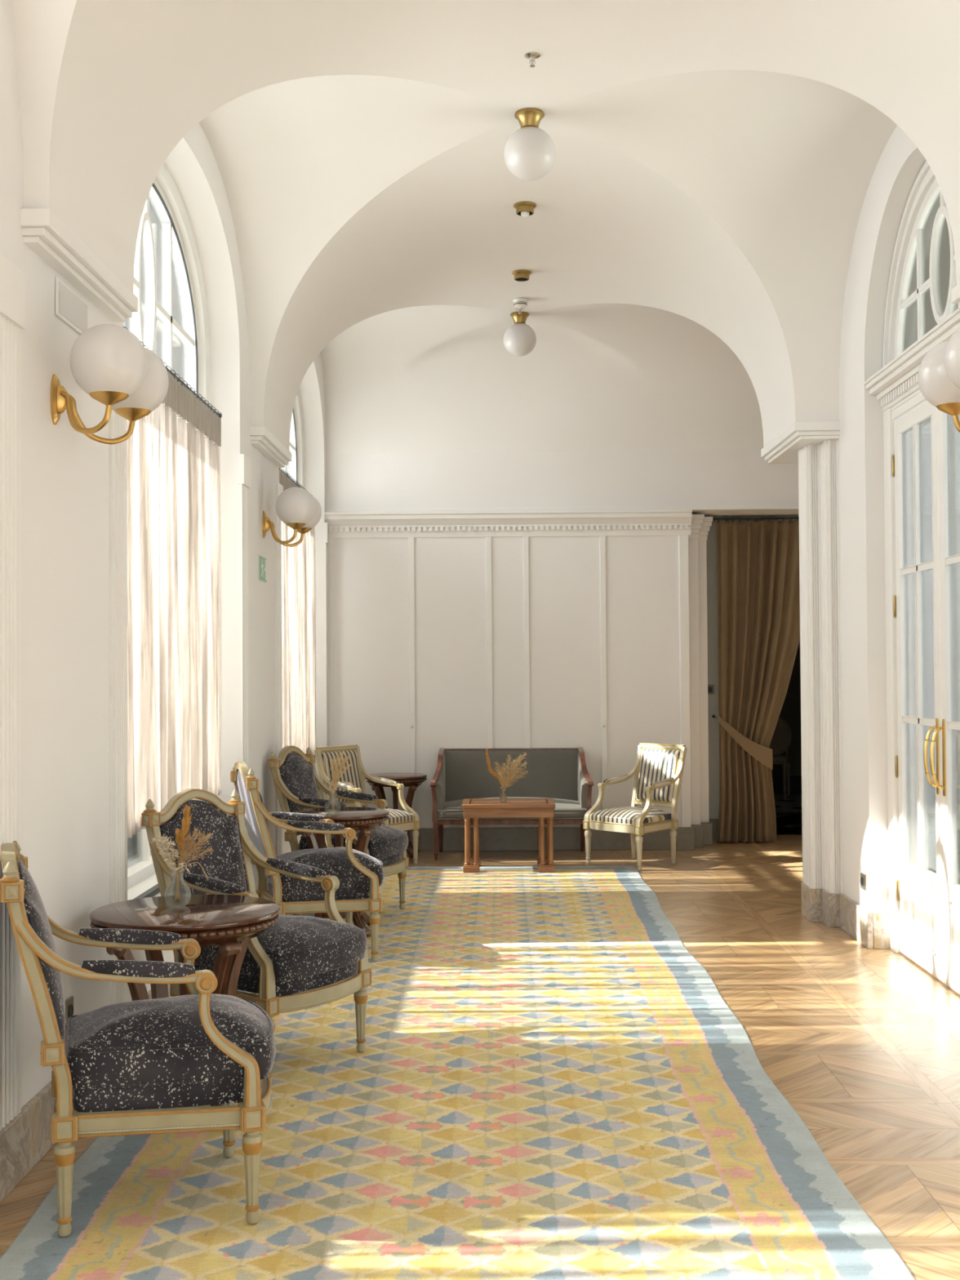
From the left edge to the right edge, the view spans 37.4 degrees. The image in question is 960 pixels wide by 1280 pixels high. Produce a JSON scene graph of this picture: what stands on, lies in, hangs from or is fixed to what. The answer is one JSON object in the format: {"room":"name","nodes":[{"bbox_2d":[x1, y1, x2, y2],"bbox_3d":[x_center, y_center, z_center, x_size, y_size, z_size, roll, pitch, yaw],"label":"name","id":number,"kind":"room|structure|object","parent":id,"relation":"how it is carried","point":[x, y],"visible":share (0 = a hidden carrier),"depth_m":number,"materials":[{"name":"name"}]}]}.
{"room":"hotel lounge corridor","nodes":[
{"label":"hotel lounge corridor","id":0,"kind":"room"},
{"bbox_2d":[0,0,325,1107],"bbox_3d":[-1.574,-0.650,4.793,0.310,4.600,15.090,0,-1,1],"label":"wall","id":1,"kind":"structure","parent":0,"point":[65,521],"depth_m":5.09,"materials":[{"name":"paint"}]},
{"bbox_2d":[0,253,25,1131],"bbox_3d":[-1.415,0.154,4.240,0.036,2.570,0.222,0,-1,1],"label":"trim","id":2,"kind":"structure","parent":1,"relation":"attached to","point":[12,279],"depth_m":4.26,"materials":[{"name":"paint"}]},
{"bbox_2d":[65,995,73,1022],"bbox_3d":[-1.399,1.265,4.830,0.014,0.085,0.085,0,-1,1],"label":"wall socket","id":3,"kind":"object","parent":1,"relation":"attached to","point":[69,1002],"visible":0.72,"depth_m":4.82,"materials":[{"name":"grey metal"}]},
{"bbox_2d":[55,276,88,334],"bbox_3d":[-1.414,-1.149,4.920,0.011,0.130,0.350,0,-1,1],"label":"hatch","id":4,"kind":"object","parent":1,"relation":"attached to","point":[71,308],"visible":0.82,"depth_m":4.89,"materials":[{"name":"paint"}]},
{"bbox_2d":[20,208,137,322],"bbox_3d":[-1.401,-1.283,4.948,0.140,0.100,1.080,0,-1,1],"label":"trim","id":5,"kind":"structure","parent":1,"relation":"attached to","point":[43,232],"depth_m":4.77,"materials":[{"name":"paint"}]},
{"bbox_2d":[50,324,168,444],"bbox_3d":[-1.248,-0.842,4.727,0.347,0.346,0.534,0,-1,1],"label":"wall lamp","id":6,"kind":"object","parent":1,"relation":"attached to","point":[108,362],"visible":1,"depth_m":4.54,"materials":[{"name":"white glass"}]},
{"bbox_2d":[108,409,127,1004],"bbox_3d":[-1.395,0.177,5.469,0.036,2.570,0.222,0,-1,1],"label":"trim","id":7,"kind":"structure","parent":1,"relation":"attached to","point":[117,460],"depth_m":5.46,"materials":[{"name":"paint"}]},
{"bbox_2d":[0,881,268,1202],"bbox_3d":[-1.401,1.546,4.645,0.032,0.200,14.480,0,-1,1],"label":"baseboard","id":8,"kind":"structure","parent":1,"relation":"attached to","point":[25,1140],"depth_m":4.35,"materials":[{"name":"grey stone"}]},
{"bbox_2d":[122,163,210,900],"bbox_3d":[-1.542,-0.624,6.838,0.350,3.535,2.540,0,-1,1],"label":"window","id":9,"kind":"structure","parent":1,"relation":"in","point":[171,319],"depth_m":7.27,"materials":[{"name":"paint"}]},
{"bbox_2d":[164,365,221,417],"bbox_3d":[-1.520,-1.267,6.745,0.134,0.027,2.294,0,-1,1],"label":"curtain rod","id":10,"kind":"object","parent":1,"relation":"attached to","point":[167,369],"visible":0.37,"depth_m":7.17,"materials":[{"name":"black metal"}]},
{"bbox_2d":[122,326,222,838],"bbox_3d":[-1.460,-0.229,6.759,0.092,2.111,2.152,0,-1,1],"label":"sheer curtain","id":11,"kind":"object","parent":10,"relation":"hanging from","point":[173,730],"visible":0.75,"depth_m":6.69,"materials":[{"name":"white fabric"}]},
{"bbox_2d":[237,453,250,831],"bbox_3d":[-1.353,0.227,8.159,0.036,2.570,0.222,0,-1,1],"label":"trim","id":12,"kind":"structure","parent":1,"relation":"attached to","point":[243,461],"depth_m":8.13,"materials":[{"name":"paint"}]},
{"bbox_2d":[257,554,266,583],"bbox_3d":[-1.350,-0.441,8.812,0.007,0.164,0.290,0,-1,1],"label":"exit sign","id":13,"kind":"object","parent":1,"relation":"attached to","point":[262,561],"visible":1,"depth_m":8.78,"materials":[{"name":"green plastic"}]},
{"bbox_2d":[249,426,291,467],"bbox_3d":[-1.337,-1.208,8.947,0.140,0.100,1.080,0,-1,1],"label":"trim","id":14,"kind":"structure","parent":1,"relation":"attached to","point":[261,438],"depth_m":8.74,"materials":[{"name":"paint"}]},
{"bbox_2d":[274,481,283,856],"bbox_3d":[-1.333,0.250,9.388,0.036,2.570,0.222,0,-1,1],"label":"trim","id":15,"kind":"structure","parent":1,"relation":"attached to","point":[278,488],"depth_m":9.35,"materials":[{"name":"paint"}]},
{"bbox_2d":[262,486,321,546],"bbox_3d":[-1.182,-0.765,8.866,0.347,0.346,0.534,0,-1,1],"label":"wall lamp","id":16,"kind":"object","parent":1,"relation":"attached to","point":[295,507],"visible":1,"depth_m":8.66,"materials":[{"name":"white glass"}]},
{"bbox_2d":[280,390,322,791],"bbox_3d":[-1.480,-0.552,10.717,0.350,3.535,2.460,0,-1,1],"label":"window","id":17,"kind":"structure","parent":1,"relation":"in","point":[295,468],"depth_m":11.76,"materials":[{"name":"paint"}]},
{"bbox_2d":[279,467,302,488],"bbox_3d":[-1.458,-1.193,10.694,0.134,0.027,2.314,0,-1,1],"label":"curtain rod","id":18,"kind":"object","parent":17,"relation":"attached to","point":[280,469],"visible":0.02,"depth_m":10.39,"materials":[{"name":"black metal"}]},
{"bbox_2d":[279,467,315,754],"bbox_3d":[-1.398,-0.155,10.708,0.091,2.111,2.172,0,-1,1],"label":"sheer curtain","id":19,"kind":"object","parent":18,"relation":"hanging from","point":[298,594],"visible":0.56,"depth_m":10.75,"materials":[{"name":"white fabric"}]},
{"bbox_2d":[323,522,328,746],"bbox_3d":[-1.293,0.298,11.953,0.036,2.570,0.132,0,-1,1],"label":"trim","id":20,"kind":"structure","parent":1,"relation":"attached to","point":[326,526],"depth_m":11.91,"materials":[{"name":"paint"}]},
{"bbox_2d":[0,794,959,1279],"bbox_3d":[1.331,1.683,7.000,6.820,0.022,20.100,0,-1,1],"label":"floor","id":21,"kind":"structure","parent":0,"point":[863,1043],"depth_m":6.09,"materials":[{"name":"brown wood"}]},
{"bbox_2d":[314,744,420,864],"bbox_3d":[-0.899,1.305,11.153,0.658,0.922,0.590,-1,-1,39],"label":"striped armchair","id":22,"kind":"object","parent":21,"relation":"on","point":[408,820],"visible":0.53,"depth_m":11.21,"materials":[{"name":"beige paint"}]},
{"bbox_2d":[320,750,362,802],"bbox_3d":[-1.094,1.090,11.313,0.134,0.412,0.405,-1,-1,39],"label":"cushion","id":23,"kind":"object","parent":22,"relation":"on","point":[353,774],"depth_m":11.30,"materials":[{"name":"fabric"}]},
{"bbox_2d":[372,807,414,825],"bbox_3d":[-0.846,1.377,11.108,0.500,0.116,0.502,-1,-1,39],"label":"seat cushion","id":24,"kind":"object","parent":22,"relation":"on","point":[396,817],"depth_m":11.05,"materials":[{"name":"fabric"}]},
{"bbox_2d":[364,772,426,858],"bbox_3d":[-0.693,1.440,11.648,0.536,0.662,0.536,0,-1,1],"label":"round table","id":25,"kind":"object","parent":21,"relation":"on","point":[413,780],"visible":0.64,"depth_m":11.52,"materials":[{"name":"brown wood"}]},
{"bbox_2d":[0,865,915,1279],"bbox_3d":[-0.063,1.661,6.112,2.389,0.010,9.680,0,-1,1],"label":"rug","id":26,"kind":"object","parent":21,"relation":"on","point":[547,1083],"visible":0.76,"depth_m":4.59,"materials":[{"name":"fabric"}]},
{"bbox_2d":[0,840,275,1237],"bbox_3d":[-0.989,1.101,4.126,0.776,1.045,0.645,0,-1,-17],"label":"armchair","id":27,"kind":"object","parent":26,"relation":"on","point":[116,1064],"visible":1,"depth_m":3.92,"materials":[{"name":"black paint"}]},
{"bbox_2d":[17,859,65,1039],"bbox_3d":[-1.268,0.875,4.052,0.159,0.503,0.437,0,-1,-17],"label":"cushion","id":28,"kind":"object","parent":27,"relation":"on","point":[38,920],"depth_m":3.92,"materials":[{"name":"fabric"}]},
{"bbox_2d":[64,993,275,1089],"bbox_3d":[-0.907,1.150,4.154,0.595,0.179,0.536,0,-1,-17],"label":"seat cushion","id":29,"kind":"object","parent":27,"relation":"on","point":[165,1043],"depth_m":3.95,"materials":[{"name":"fabric"}]},
{"bbox_2d":[89,894,279,1106],"bbox_3d":[-1.024,1.288,4.944,0.650,0.697,0.650,-1,-1,18],"label":"round table","id":30,"kind":"object","parent":26,"relation":"on","point":[228,922],"visible":0.51,"depth_m":4.81,"materials":[{"name":"brown wood"}]},
{"bbox_2d":[164,868,191,906],"bbox_3d":[-1.071,0.876,5.022,0.095,0.128,0.095,0,-1,1],"label":"glass vase","id":31,"kind":"object","parent":30,"relation":"on","point":[178,893],"visible":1,"depth_m":4.99,"materials":[{"name":"clear glass"}]},
{"bbox_2d":[150,805,214,880],"bbox_3d":[-1.053,0.750,5.024,0.225,0.337,0.100,0,-1,-14],"label":"bouquet","id":32,"kind":"object","parent":31,"relation":"in","point":[181,840],"visible":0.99,"depth_m":5.02,"materials":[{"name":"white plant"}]},
{"bbox_2d":[141,788,371,1085],"bbox_3d":[-0.876,1.128,5.611,0.775,1.045,0.645,-1,-1,33],"label":"armchair","id":33,"kind":"object","parent":26,"relation":"on","point":[297,962],"visible":0.73,"depth_m":5.54,"materials":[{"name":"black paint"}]},
{"bbox_2d":[159,800,247,894],"bbox_3d":[-1.117,0.907,5.775,0.159,0.503,0.437,-1,-1,33],"label":"cushion","id":34,"kind":"object","parent":33,"relation":"on","point":[228,862],"depth_m":5.79,"materials":[{"name":"fabric"}]},
{"bbox_2d":[194,914,367,981],"bbox_3d":[-0.801,1.176,5.567,0.595,0.179,0.536,-1,-1,33],"label":"seat cushion","id":35,"kind":"object","parent":33,"relation":"on","point":[294,948],"depth_m":5.36,"materials":[{"name":"fabric"}]},
{"bbox_2d":[230,761,383,961],"bbox_3d":[-0.920,1.166,7.616,0.775,1.045,0.645,0,-1,-19],"label":"armchair","id":36,"kind":"object","parent":26,"relation":"on","point":[360,875],"visible":0.83,"depth_m":7.42,"materials":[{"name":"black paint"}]},
{"bbox_2d":[258,791,275,855],"bbox_3d":[-1.193,0.940,7.522,0.159,0.503,0.437,0,-1,-19],"label":"cushion","id":37,"kind":"object","parent":36,"relation":"on","point":[268,851],"depth_m":7.33,"materials":[{"name":"fabric"}]},
{"bbox_2d":[264,846,383,889],"bbox_3d":[-0.837,1.215,7.639,0.595,0.179,0.536,0,-1,-19],"label":"seat cushion","id":38,"kind":"object","parent":36,"relation":"on","point":[354,869],"depth_m":7.44,"materials":[{"name":"fabric"}]},
{"bbox_2d":[267,745,408,924],"bbox_3d":[-0.862,1.190,8.880,0.775,1.045,0.645,-1,-1,20],"label":"armchair","id":39,"kind":"object","parent":26,"relation":"on","point":[298,785],"visible":0.5,"depth_m":8.81,"materials":[{"name":"black fabric"}]},
{"bbox_2d":[279,752,319,833],"bbox_3d":[-1.136,0.967,8.979,0.159,0.503,0.437,-1,-1,20],"label":"cushion","id":40,"kind":"object","parent":39,"relation":"on","point":[298,775],"depth_m":8.91,"materials":[{"name":"fabric"}]},
{"bbox_2d":[298,824,408,858],"bbox_3d":[-0.782,1.237,8.846,0.595,0.179,0.536,-1,-1,20],"label":"seat cushion","id":41,"kind":"object","parent":39,"relation":"on","point":[385,842],"depth_m":8.67,"materials":[{"name":"fabric"}]},
{"bbox_2d":[291,806,389,937],"bbox_3d":[-0.817,1.349,8.250,0.578,0.697,0.578,0,-1,-23],"label":"round table","id":42,"kind":"object","parent":26,"relation":"on","point":[365,820],"visible":0.48,"depth_m":8.11,"materials":[{"name":"brown wood"}]},
{"bbox_2d":[324,791,341,813],"bbox_3d":[-0.846,0.937,8.158,0.092,0.122,0.092,0,-1,1],"label":"glass vase","id":43,"kind":"object","parent":42,"relation":"on","point":[332,806],"visible":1,"depth_m":8.13,"materials":[{"name":"clear glass"}]},
{"bbox_2d":[329,751,356,792],"bbox_3d":[-0.789,0.806,8.155,0.158,0.350,0.067,0,-1,1],"label":"bouquet","id":44,"kind":"object","parent":43,"relation":"in","point":[337,771],"visible":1,"depth_m":8.16,"materials":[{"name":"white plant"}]},
{"bbox_2d":[462,798,555,872],"bbox_3d":[0.220,1.488,10.837,0.700,0.509,0.480,0,-1,1],"label":"coffee table","id":45,"kind":"object","parent":26,"relation":"on","point":[474,808],"visible":1,"depth_m":10.62,"materials":[{"name":"brown wood"}]},
{"bbox_2d":[499,786,506,802],"bbox_3d":[0.176,1.173,10.739,0.056,0.115,0.056,0,-1,1],"label":"glass vase","id":46,"kind":"object","parent":45,"relation":"on","point":[503,797],"visible":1,"depth_m":10.72,"materials":[{"name":"clear glass"}]},
{"bbox_2d":[485,749,528,788],"bbox_3d":[0.205,1.018,10.741,0.329,0.395,0.131,-1,-1,9],"label":"bouquet","id":47,"kind":"object","parent":46,"relation":"in","point":[509,780],"visible":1,"depth_m":10.74,"materials":[{"name":"brown plant"}]},
{"bbox_2d":[430,746,593,860],"bbox_3d":[0.260,1.335,11.658,1.308,0.866,0.669,0,-1,1],"label":"settee","id":48,"kind":"object","parent":21,"relation":"on","point":[562,775],"visible":0.91,"depth_m":11.85,"materials":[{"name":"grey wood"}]},
{"bbox_2d":[436,796,586,819],"bbox_3d":[0.259,1.365,11.582,1.200,0.155,0.494,0,-1,1],"label":"seat cushion","id":49,"kind":"object","parent":48,"relation":"on","point":[447,807],"depth_m":11.38,"materials":[{"name":"grey fabric"}]},
{"bbox_2d":[582,742,687,871],"bbox_3d":[1.234,1.291,11.120,0.658,0.922,0.590,1,-1,-43],"label":"striped armchair","id":50,"kind":"object","parent":21,"relation":"on","point":[658,768],"visible":1,"depth_m":11.11,"materials":[{"name":"fabric"}]},
{"bbox_2d":[589,806,671,826],"bbox_3d":[1.185,1.364,11.072,0.500,0.116,0.502,1,-1,-43],"label":"seat cushion","id":51,"kind":"object","parent":50,"relation":"on","point":[627,815],"depth_m":10.93,"materials":[{"name":"fabric"}]},
{"bbox_2d":[635,748,680,802],"bbox_3d":[1.415,1.075,11.294,0.134,0.412,0.405,1,-1,-43],"label":"cushion","id":52,"kind":"object","parent":50,"relation":"on","point":[652,765],"depth_m":11.26,"materials":[{"name":"fabric"}]},
{"bbox_2d":[768,717,791,799],"bbox_3d":[3.424,1.378,16.675,0.459,0.931,0.526,-1,-1,23],"label":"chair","id":53,"kind":"object","parent":21,"relation":"on","point":[780,742],"visible":0.44,"depth_m":16.81,"materials":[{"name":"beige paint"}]},
{"bbox_2d":[10,0,959,453],"bbox_3d":[1.477,-1.990,4.733,5.870,1.280,14.615,0,-1,1],"label":"ceiling","id":54,"kind":"structure","parent":0,"point":[686,243],"depth_m":7.53,"materials":[{"name":"paint"}]},
{"bbox_2d":[503,311,536,356],"bbox_3d":[0.306,-2.344,10.892,0.252,0.326,0.252,0,-1,1],"label":"globe lamp","id":55,"kind":"object","parent":54,"relation":"hanging from","point":[519,339],"visible":0.98,"depth_m":10.81,"materials":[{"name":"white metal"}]},
{"bbox_2d":[512,297,528,308],"bbox_3d":[0.298,-2.481,10.465,0.112,0.060,0.112,0,-1,1],"label":"smoke detector","id":56,"kind":"object","parent":54,"relation":"attached to","point":[518,303],"visible":1,"depth_m":10.43,"materials":[{"name":"white plastic"}]},
{"bbox_2d":[511,269,531,281],"bbox_3d":[0.287,-2.503,9.745,0.134,0.052,0.134,0,-1,1],"label":"ceiling spotlight","id":57,"kind":"object","parent":54,"relation":"attached to","point":[520,275],"visible":1,"depth_m":9.71,"materials":[{"name":"gold metal"}]},
{"bbox_2d":[513,201,536,217],"bbox_3d":[0.265,-2.517,8.325,0.134,0.076,0.134,0,-1,1],"label":"ceiling spotlight","id":58,"kind":"object","parent":54,"relation":"attached to","point":[524,209],"visible":1,"depth_m":8.29,"materials":[{"name":"gold metal"}]},
{"bbox_2d":[503,107,555,180],"bbox_3d":[0.244,-2.418,6.944,0.252,0.326,0.252,0,-1,1],"label":"globe lamp","id":59,"kind":"object","parent":54,"relation":"hanging from","point":[529,153],"visible":1,"depth_m":6.87,"materials":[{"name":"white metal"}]},
{"bbox_2d":[524,52,540,67],"bbox_3d":[0.232,-2.568,6.286,0.070,0.051,0.070,0,-1,1],"label":"sprinkler head","id":60,"kind":"object","parent":54,"relation":"attached to","point":[531,56],"visible":1,"depth_m":6.28},
{"bbox_2d":[325,450,799,827],"bbox_3d":[1.590,-0.528,12.298,6.200,4.600,0.620,0,-1,1],"label":"wall","id":61,"kind":"structure","parent":0,"point":[371,575],"depth_m":12.00,"materials":[{"name":"paint"}]},
{"bbox_2d":[324,509,692,537],"bbox_3d":[0.237,-0.981,11.973,3.090,0.210,0.110,0,-1,1],"label":"trim","id":62,"kind":"structure","parent":61,"relation":"attached to","point":[628,517],"depth_m":11.97,"materials":[{"name":"paint"}]},
{"bbox_2d":[327,535,690,827],"bbox_3d":[0.235,0.355,12.031,3.067,2.460,0.125,0,-1,1],"label":"trim","id":63,"kind":"structure","parent":61,"relation":"attached to","point":[683,557],"depth_m":11.98,"materials":[{"name":"paint"}]},
{"bbox_2d":[325,504,798,511],"bbox_3d":[1.586,-1.115,11.979,5.790,0.038,0.060,0,-1,1],"label":"trim","id":64,"kind":"structure","parent":61,"relation":"attached to","point":[757,507],"depth_m":11.98,"materials":[{"name":"paint"}]},
{"bbox_2d":[409,818,718,850],"bbox_3d":[0.468,1.683,12.257,3.510,0.190,0.675,0,-1,1],"label":"baseboard","id":65,"kind":"structure","parent":61,"relation":"attached to","point":[695,836],"depth_m":11.94,"materials":[{"name":"grey stone"}]},
{"bbox_2d":[688,514,712,824],"bbox_3d":[1.863,0.257,12.354,0.335,2.650,0.550,0,-1,1],"label":"trim","id":66,"kind":"structure","parent":61,"relation":"attached to","point":[700,525],"depth_m":12.15,"materials":[{"name":"paint"}]},
{"bbox_2d":[706,516,799,818],"bbox_3d":[3.048,0.331,12.424,3.300,2.870,0.650,0,-1,1],"label":"door frame","id":67,"kind":"structure","parent":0,"point":[712,574],"depth_m":12.59,"materials":[{"name":"paint"}]},
{"bbox_2d":[707,684,714,694],"bbox_3d":[2.036,0.440,12.575,0.085,0.085,0.014,0,-1,1],"label":"light switch","id":68,"kind":"object","parent":67,"relation":"attached to","point":[710,687],"visible":0.55,"depth_m":12.57,"materials":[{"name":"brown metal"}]},
{"bbox_2d":[712,517,799,521],"bbox_3d":[2.652,-1.063,12.494,1.276,0.032,0.216,0,-1,1],"label":"curtain rod","id":69,"kind":"object","parent":67,"relation":"attached to","point":[713,518],"visible":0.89,"depth_m":12.40,"materials":[{"name":"black metal"}]},
{"bbox_2d":[716,516,799,842],"bbox_3d":[2.498,0.342,12.351,0.880,2.828,0.161,0,-1,1],"label":"curtain","id":70,"kind":"object","parent":69,"relation":"hanging from","point":[757,562],"visible":0.99,"depth_m":12.38,"materials":[{"name":"fabric"}]},
{"bbox_2d":[771,640,801,794],"bbox_3d":[3.088,0.264,15.001,3.300,3.100,4.500,0,-1,1],"label":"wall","id":71,"kind":"structure","parent":0,"point":[790,713],"depth_m":17.02,"materials":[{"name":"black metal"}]},
{"bbox_2d":[838,124,926,911],"bbox_3d":[3.278,-0.677,4.917,2.790,4.600,15.490,0,-1,1],"label":"wall","id":72,"kind":"structure","parent":0,"point":[860,441],"depth_m":7.79,"materials":[{"name":"paint"}]},
{"bbox_2d":[760,421,840,463],"bbox_3d":[2.022,-1.230,8.894,0.320,0.100,1.080,0,-1,1],"label":"trim","id":73,"kind":"structure","parent":72,"relation":"attached to","point":[784,448],"depth_m":8.52,"materials":[{"name":"paint"}]},
{"bbox_2d":[798,444,823,888],"bbox_3d":[2.069,0.156,8.691,0.157,2.690,0.252,0,-1,1],"label":"pillar","id":74,"kind":"structure","parent":72,"relation":"attached to","point":[812,823],"depth_m":8.58,"materials":[{"name":"paint"}]},
{"bbox_2d":[819,439,843,893],"bbox_3d":[2.103,0.152,8.478,0.082,2.690,0.177,0,-1,1],"label":"trim","id":75,"kind":"structure","parent":72,"relation":"attached to","point":[828,449],"depth_m":8.40,"materials":[{"name":"paint"}]},
{"bbox_2d":[800,882,890,949],"bbox_3d":[2.078,1.561,6.554,0.312,0.200,4.493,0,-1,2],"label":"baseboard","id":76,"kind":"structure","parent":72,"relation":"attached to","point":[871,930],"depth_m":8.14,"materials":[{"name":"grey stone"}]},
{"bbox_2d":[860,872,866,890],"bbox_3d":[2.125,1.341,7.874,0.014,0.085,0.085,0,-1,1],"label":"wall socket","id":77,"kind":"object","parent":72,"relation":"attached to","point":[863,886],"visible":1,"depth_m":7.85,"materials":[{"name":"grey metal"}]},
{"bbox_2d":[880,373,918,406],"bbox_3d":[2.188,-1.310,6.881,0.025,0.043,1.718,0,-1,1],"label":"trim","id":78,"kind":"structure","parent":72,"relation":"attached to","point":[910,383],"depth_m":7.38,"materials":[{"name":"paint"}]},
{"bbox_2d":[863,308,959,953],"bbox_3d":[2.196,0.116,6.865,0.185,3.100,1.800,0,-1,1],"label":"trim","id":79,"kind":"structure","parent":72,"relation":"attached to","point":[906,364],"depth_m":7.63,"materials":[{"name":"paint"}]},
{"bbox_2d":[892,400,944,983],"bbox_3d":[2.244,0.239,7.248,0.159,2.852,0.761,0,-1,1],"label":"door","id":80,"kind":"structure","parent":72,"relation":"in","point":[915,464],"depth_m":7.24,"materials":[{"name":"paint"}]},
{"bbox_2d":[882,161,958,367],"bbox_3d":[2.257,-1.894,6.902,0.120,0.940,1.820,0,-1,1],"label":"window","id":81,"kind":"structure","parent":72,"relation":"in","point":[922,278],"depth_m":7.25,"materials":[{"name":"paint"}]},
{"bbox_2d":[917,328,959,432],"bbox_3d":[1.693,-0.860,4.721,0.372,0.346,0.534,0,-1,1],"label":"wall lamp","id":82,"kind":"object","parent":72,"relation":"attached to","point":[939,371],"visible":1,"depth_m":4.80,"materials":[{"name":"white glass"}]},
{"bbox_2d":[929,409,959,994],"bbox_3d":[2.232,0.225,6.477,0.159,2.852,0.761,0,-1,1],"label":"door","id":83,"kind":"structure","parent":72,"relation":"in","point":[948,437],"depth_m":6.76,"materials":[{"name":"paint"}]},
{"bbox_2d":[951,283,959,309],"bbox_3d":[1.959,-1.305,4.895,0.320,0.100,1.080,0,-1,1],"label":"trim","id":84,"kind":"structure","parent":72,"relation":"attached to","point":[955,292],"depth_m":5.39,"materials":[{"name":"paint"}]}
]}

